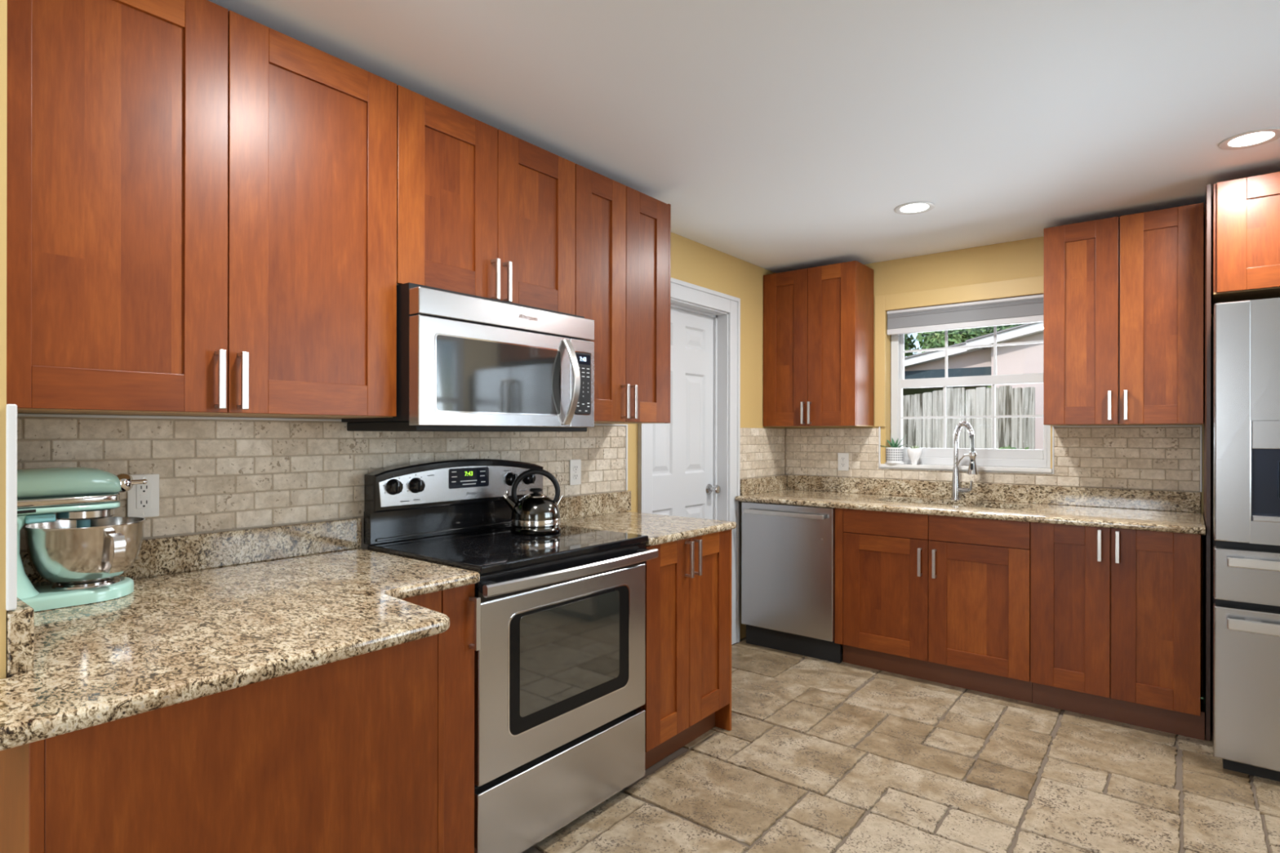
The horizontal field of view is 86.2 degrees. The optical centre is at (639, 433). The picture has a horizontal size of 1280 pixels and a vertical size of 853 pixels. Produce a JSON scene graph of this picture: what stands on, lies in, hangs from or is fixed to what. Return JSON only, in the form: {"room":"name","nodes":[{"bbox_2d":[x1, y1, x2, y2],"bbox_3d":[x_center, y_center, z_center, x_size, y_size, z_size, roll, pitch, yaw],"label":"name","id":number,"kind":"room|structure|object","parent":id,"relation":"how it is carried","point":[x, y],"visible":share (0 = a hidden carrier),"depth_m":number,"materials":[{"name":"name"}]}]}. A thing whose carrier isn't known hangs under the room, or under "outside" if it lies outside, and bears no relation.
{"room":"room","nodes":[
{"label":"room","id":0,"kind":"room"},
{"bbox_2d":[0,0,17,679],"bbox_3d":[-1.333,0.098,1.265,0.743,2.400,0.154,0,0,39],"label":"wall","id":1,"kind":"structure","parent":0,"point":[8,412],"depth_m":1.08,"materials":[{"name":"yellow paint"}]},
{"bbox_2d":[17,231,785,639],"bbox_3d":[-1.242,0.098,2.067,0.144,2.400,7.380,0,0,39],"label":"wall","id":2,"kind":"structure","parent":0,"point":[216,473],"depth_m":2.19,"materials":[{"name":"beige tile"}]},
{"bbox_2d":[127,473,159,517],"bbox_3d":[-1.332,0.168,1.836,0.008,0.116,0.072,0,0,39],"label":"wall outlet","id":3,"kind":"object","parent":2,"relation":"attached to","point":[143,500],"visible":0.89,"depth_m":1.84,"materials":[{"name":"white plastic"}]},
{"bbox_2d":[136,483,151,508],"bbox_3d":[-1.330,0.168,1.835,0.003,0.067,0.034,0,0,39],"label":"receptacle","id":4,"kind":"object","parent":3,"relation":"attached to","point":[143,491],"depth_m":1.83,"materials":[{"name":"white plastic"}]},
{"bbox_2d":[6,0,396,418],"bbox_3d":[-1.134,-0.549,1.785,0.374,1.000,0.925,0,0,39],"label":"upper cabinet","id":5,"kind":"object","parent":2,"relation":"attached to","point":[202,195],"visible":1,"depth_m":1.62,"materials":[{"name":"brown wood"}]},
{"bbox_2d":[17,417,785,551],"bbox_3d":[-0.279,0.191,3.169,0.012,0.457,4.135,0,0,39],"label":"backsplash","id":6,"kind":"structure","parent":2,"relation":"attached to","point":[215,475],"depth_m":2.11,"materials":[{"name":"tile"}]},
{"bbox_2d":[396,84,575,315],"bbox_3d":[-0.612,-0.749,2.450,0.388,0.599,0.765,0,0,39],"label":"upper cabinet","id":7,"kind":"object","parent":2,"relation":"attached to","point":[483,210],"visible":0.71,"depth_m":2.29,"materials":[{"name":"brown wood"}]},
{"bbox_2d":[341,282,594,431],"bbox_3d":[-0.556,-0.227,2.404,0.504,0.439,0.757,0,0,39],"label":"microwave oven","id":8,"kind":"object","parent":7,"relation":"attached to","point":[466,362],"visible":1,"depth_m":2.19,"materials":[{"name":"silver metal"}]},
{"bbox_2d":[569,459,581,484],"bbox_3d":[-0.295,0.177,3.133,0.008,0.116,0.072,0,0,39],"label":"wall outlet","id":9,"kind":"object","parent":2,"relation":"attached to","point":[575,464],"visible":1,"depth_m":3.13,"materials":[{"name":"white plastic"}]},
{"bbox_2d":[573,464,578,479],"bbox_3d":[-0.294,0.177,3.131,0.002,0.067,0.034,0,0,39],"label":"receptacle","id":10,"kind":"object","parent":9,"relation":"attached to","point":[575,467],"depth_m":3.13,"materials":[{"name":"white plastic"}]},
{"bbox_2d":[575,164,671,423],"bbox_3d":[-0.171,-0.550,2.989,0.374,1.004,0.626,0,0,39],"label":"upper cabinet","id":11,"kind":"object","parent":2,"relation":"attached to","point":[623,233],"visible":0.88,"depth_m":2.88,"materials":[{"name":"brown wood"}]},
{"bbox_2d":[637,277,740,644],"bbox_3d":[0.256,0.229,3.931,0.156,2.143,0.989,0,0,39],"label":"door","id":12,"kind":"structure","parent":2,"relation":"in","point":[689,466],"depth_m":4.11,"materials":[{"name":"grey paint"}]},
{"bbox_2d":[207,0,1279,273],"bbox_3d":[0.034,-1.160,0.965,3.550,0.120,7.550,0,0,39],"label":"ceiling","id":13,"kind":"structure","parent":0,"point":[777,136],"depth_m":2.23,"materials":[{"name":"white paint"}]},
{"bbox_2d":[894,201,934,214],"bbox_3d":[1.335,-1.095,3.330,0.184,0.006,0.184,0,0,39],"label":"recessed light","id":14,"kind":"object","parent":13,"relation":"in","point":[916,207],"visible":1,"depth_m":3.33,"materials":[{"name":"grey glass"}]},
{"bbox_2d":[900,204,928,212],"bbox_3d":[1.335,-1.097,3.330,0.128,0.001,0.128,0,0,39],"label":"diffuser","id":15,"kind":"object","parent":14,"relation":"attached to","point":[914,207],"depth_m":3.33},
{"bbox_2d":[1218,128,1279,150],"bbox_3d":[2.274,-1.093,2.547,0.184,0.006,0.184,0,0,39],"label":"recessed light","id":16,"kind":"object","parent":13,"relation":"in","point":[1255,138],"visible":1,"depth_m":2.55,"materials":[{"name":"grey"}]},
{"bbox_2d":[1228,132,1274,146],"bbox_3d":[2.274,-1.095,2.547,0.128,0.001,0.128,0,0,39],"label":"diffuser","id":17,"kind":"object","parent":16,"relation":"attached to","point":[1251,139],"depth_m":2.55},
{"bbox_2d":[885,447,903,462],"bbox_3d":[1.616,0.136,4.344,0.107,0.095,0.107,0,0,39],"label":"pot","id":18,"kind":"object","parent":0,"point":[893,455],"depth_m":4.30,"materials":[{"name":"grey ceramic"}]},
{"bbox_2d":[522,636,1279,852],"bbox_3d":[0.070,1.330,0.920,3.568,0.060,7.230,0,0,39],"label":"floor","id":19,"kind":"structure","parent":0,"point":[817,755],"depth_m":2.57,"materials":[{"name":"tile"}]},
{"bbox_2d":[0,631,444,852],"bbox_3d":[-0.989,0.857,1.486,0.926,0.883,0.670,0,0,39],"label":"base cabinet","id":20,"kind":"object","parent":19,"relation":"on","point":[345,755],"visible":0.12,"depth_m":1.17,"materials":[{"name":"brown wood"}]},
{"bbox_2d":[0,517,479,751],"bbox_3d":[-0.968,0.349,1.505,0.990,0.130,1.286,0,0,39],"label":"countertop","id":21,"kind":"structure","parent":20,"relation":"on","point":[205,614],"depth_m":1.38,"materials":[{"name":"beige stone"}]},
{"bbox_2d":[17,466,147,611],"bbox_3d":[-1.322,0.230,1.568,0.252,0.304,0.326,0,0,39],"label":"stand mixer","id":22,"kind":"object","parent":21,"relation":"on","point":[82,553],"visible":0.97,"depth_m":1.54,"materials":[{"name":"teal metal"}]},
{"bbox_2d":[23,516,145,589],"bbox_3d":[-1.293,0.282,1.605,0.252,0.145,0.223,0,0,39],"label":"bowl","id":23,"kind":"object","parent":22,"relation":"on","point":[91,553],"depth_m":1.55,"materials":[{"name":"silver metal"}]},
{"bbox_2d":[401,583,480,852],"bbox_3d":[-0.787,0.857,1.968,0.640,0.883,0.327,0,0,39],"label":"base cabinet","id":24,"kind":"object","parent":19,"relation":"on","point":[462,637],"visible":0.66,"depth_m":1.88,"materials":[{"name":"brown wood"}]},
{"bbox_2d":[364,458,657,852],"bbox_3d":[-0.432,0.698,2.386,0.679,1.203,0.776,0,0,39],"label":"range","id":25,"kind":"object","parent":19,"relation":"on","point":[559,664],"visible":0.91,"depth_m":2.23,"materials":[{"name":"silver metal"}]},
{"bbox_2d":[367,524,648,575],"bbox_3d":[-0.440,0.386,2.401,0.600,0.026,0.765,0,0,39],"label":"cooktop","id":26,"kind":"object","parent":25,"relation":"in","point":[485,549],"depth_m":2.28,"materials":[{"name":"black glass"}]},
{"bbox_2d":[501,468,562,534],"bbox_3d":[-0.396,0.253,2.596,0.191,0.240,0.195,0,0,39],"label":"tea kettle","id":27,"kind":"object","parent":25,"relation":"on","point":[535,513],"visible":1,"depth_m":2.54,"materials":[{"name":"grey metal"}]},
{"bbox_2d":[638,529,731,769],"bbox_3d":[-0.009,0.858,2.942,0.640,0.883,0.609,0,0,39],"label":"base cabinet","id":28,"kind":"object","parent":19,"relation":"on","point":[688,661],"visible":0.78,"depth_m":2.74,"materials":[{"name":"brown wood"}]},
{"bbox_2d":[551,490,736,546],"bbox_3d":[-0.010,0.351,2.972,0.656,0.130,0.658,0,0,39],"label":"countertop","id":29,"kind":"structure","parent":28,"relation":"on","point":[602,511],"depth_m":3.04,"materials":[{"name":"beige stone"}]},
{"bbox_2d":[741,501,841,663],"bbox_3d":[1.033,0.861,4.237,0.606,0.880,0.647,0,0,39],"label":"dishwasher","id":30,"kind":"object","parent":19,"relation":"on","point":[788,551],"visible":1,"depth_m":4.01,"materials":[{"name":"silver metal"}]},
{"bbox_2d":[835,507,1032,702],"bbox_3d":[1.661,0.861,3.787,0.968,0.883,0.666,0,0,39],"label":"base cabinet","id":31,"kind":"object","parent":19,"relation":"on","point":[941,599],"visible":0.98,"depth_m":3.52,"materials":[{"name":"brown wood"}]},
{"bbox_2d":[735,475,1205,534],"bbox_3d":[1.675,0.354,3.803,2.252,0.130,0.706,0,0,39],"label":"countertop","id":32,"kind":"structure","parent":31,"relation":"on","point":[1165,511],"depth_m":3.73,"materials":[{"name":"beige stone"}]},
{"bbox_2d":[950,421,978,500],"bbox_3d":[1.875,0.158,3.932,0.087,0.461,0.236,0,0,-4],"label":"kitchen faucet","id":33,"kind":"object","parent":32,"relation":"on","point":[957,490],"visible":1,"depth_m":3.99,"materials":[{"name":"grey metal"}]},
{"bbox_2d":[1030,522,1204,740],"bbox_3d":[2.290,0.862,3.284,0.641,0.883,0.666,0,0,39],"label":"base cabinet","id":34,"kind":"object","parent":19,"relation":"on","point":[1115,613],"visible":0.81,"depth_m":3.04,"materials":[{"name":"brown wood"}]},
{"bbox_2d":[1203,184,1211,741],"bbox_3d":[2.596,0.124,3.133,0.015,2.360,0.590,0,0,39],"label":"panel","id":35,"kind":"object","parent":19,"relation":"on","point":[1207,214],"visible":0.94,"depth_m":2.91,"materials":[{"name":"brown"}]},
{"bbox_2d":[1210,297,1279,781],"bbox_3d":[2.825,0.401,2.682,0.901,1.806,0.958,0,0,39],"label":"refrigerator","id":36,"kind":"object","parent":19,"relation":"on","point":[1245,335],"visible":0.98,"depth_m":2.59,"materials":[{"name":"silver metal"}]},
{"bbox_2d":[784,211,1213,697],"bbox_3d":[2.325,0.103,3.834,3.250,2.400,0.164,0,0,39],"label":"wall","id":37,"kind":"structure","parent":0,"point":[1170,458],"depth_m":3.91,"materials":[{"name":"beige tile"}]},
{"bbox_2d":[763,260,873,426],"bbox_3d":[1.147,-0.548,4.451,0.628,1.005,0.344,0,0,39],"label":"upper cabinet","id":38,"kind":"object","parent":37,"relation":"attached to","point":[818,322],"visible":1,"depth_m":4.31,"materials":[{"name":"brown wood"}]},
{"bbox_2d":[837,453,848,471],"bbox_3d":[1.341,0.187,4.514,0.072,0.116,0.008,0,0,39],"label":"wall outlet","id":39,"kind":"object","parent":37,"relation":"attached to","point":[843,458],"visible":1,"depth_m":4.51,"materials":[{"name":"white plastic"}]},
{"bbox_2d":[840,457,845,466],"bbox_3d":[1.339,0.187,4.512,0.034,0.067,0.002,0,0,39],"label":"receptacle","id":40,"kind":"object","parent":39,"relation":"attached to","point":[842,459],"depth_m":4.51,"materials":[{"name":"white plastic"}]},
{"bbox_2d":[874,275,1063,472],"bbox_3d":[1.958,-0.331,4.122,1.041,1.094,0.171,0,0,39],"label":"window","id":41,"kind":"structure","parent":37,"relation":"in","point":[986,460],"depth_m":4.17,"materials":[{"name":"white paint"}]},
{"bbox_2d":[881,435,905,464],"bbox_3d":[1.615,0.099,4.345,0.120,0.188,0.150,0,0,-33],"label":"potted succulent","id":42,"kind":"object","parent":41,"relation":"on","point":[894,455],"visible":1,"depth_m":4.30,"materials":[{"name":"white ceramic"}]},
{"bbox_2d":[906,445,921,464],"bbox_3d":[1.708,0.131,4.261,0.086,0.125,0.056,0,0,39],"label":"potted succulent","id":43,"kind":"object","parent":41,"relation":"on","point":[914,453],"visible":1,"depth_m":4.24,"materials":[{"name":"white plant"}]},
{"bbox_2d":[886,293,1043,335],"bbox_3d":[1.934,-0.703,4.089,0.899,0.151,0.041,0,0,39],"label":"window blind","id":44,"kind":"object","parent":41,"relation":"attached to","point":[1028,308],"visible":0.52,"depth_m":4.06,"materials":[{"name":"grey"}]},
{"bbox_2d":[785,426,1199,492],"bbox_3d":[1.893,0.194,4.085,2.243,0.457,0.012,0,0,39],"label":"backsplash","id":45,"kind":"structure","parent":37,"relation":"attached to","point":[1132,458],"depth_m":3.70,"materials":[{"name":"tile"}]},
{"bbox_2d":[1043,202,1204,425],"bbox_3d":[2.415,-0.551,3.437,0.640,1.015,0.344,0,0,39],"label":"upper cabinet","id":46,"kind":"object","parent":37,"relation":"attached to","point":[1123,295],"visible":1,"depth_m":3.31,"materials":[{"name":"brown wood"}]},
{"bbox_2d":[1210,171,1279,314],"bbox_3d":[2.945,-0.816,2.815,0.912,0.463,0.683,0,0,39],"label":"upper cabinet","id":47,"kind":"object","parent":37,"relation":"attached to","point":[1246,211],"visible":0.92,"depth_m":2.80,"materials":[{"name":"brown wood"}]},
{"label":"outside","id":48,"kind":"structure","parent":0,"visible":0},
{"bbox_3d":[7.530,1.587,13.750,17.000,0.150,21.810,0,0,39],"label":"lawn","id":49,"kind":"structure","parent":48,"visible":0},
{"bbox_2d":[904,333,919,356],"bbox_3d":[5.751,-1.452,18.122,2.916,5.940,2.343,0,0,39],"label":"tree","id":50,"kind":"object","parent":49,"relation":"on","point":[908,344],"visible":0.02,"depth_m":17.71,"materials":[{"name":"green plant"}]},
{"bbox_2d":[902,385,1035,449],"bbox_3d":[2.449,0.520,7.486,3.283,1.967,0.072,0,0,39],"label":"picket fence","id":51,"kind":"object","parent":49,"relation":"on","point":[922,433],"visible":0.17,"depth_m":6.78,"materials":[{"name":"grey wood"}]},
{"bbox_2d":[914,323,1026,412],"bbox_3d":[8.045,-2.023,16.378,3.012,7.087,2.304,0,0,39],"label":"tree","id":52,"kind":"object","parent":49,"relation":"on","point":[932,340],"visible":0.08,"depth_m":16.00,"materials":[{"name":"green plant"}]},
{"bbox_2d":[902,321,1043,449],"bbox_3d":[6.014,-0.001,9.568,8.750,3.020,6.240,0,0,39],"label":"house","id":53,"kind":"structure","parent":49,"relation":"on","point":[1018,358],"depth_m":7.46,"materials":[{"name":"beige paint"}]},
{"bbox_2d":[998,445,1029,448],"bbox_3d":[3.380,0.806,6.282,0.334,1.398,0.421,0,0,-13],"label":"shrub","id":54,"kind":"object","parent":49,"relation":"on","point":[1009,446],"visible":0.07,"depth_m":6.23,"materials":[{"name":"green plant"}]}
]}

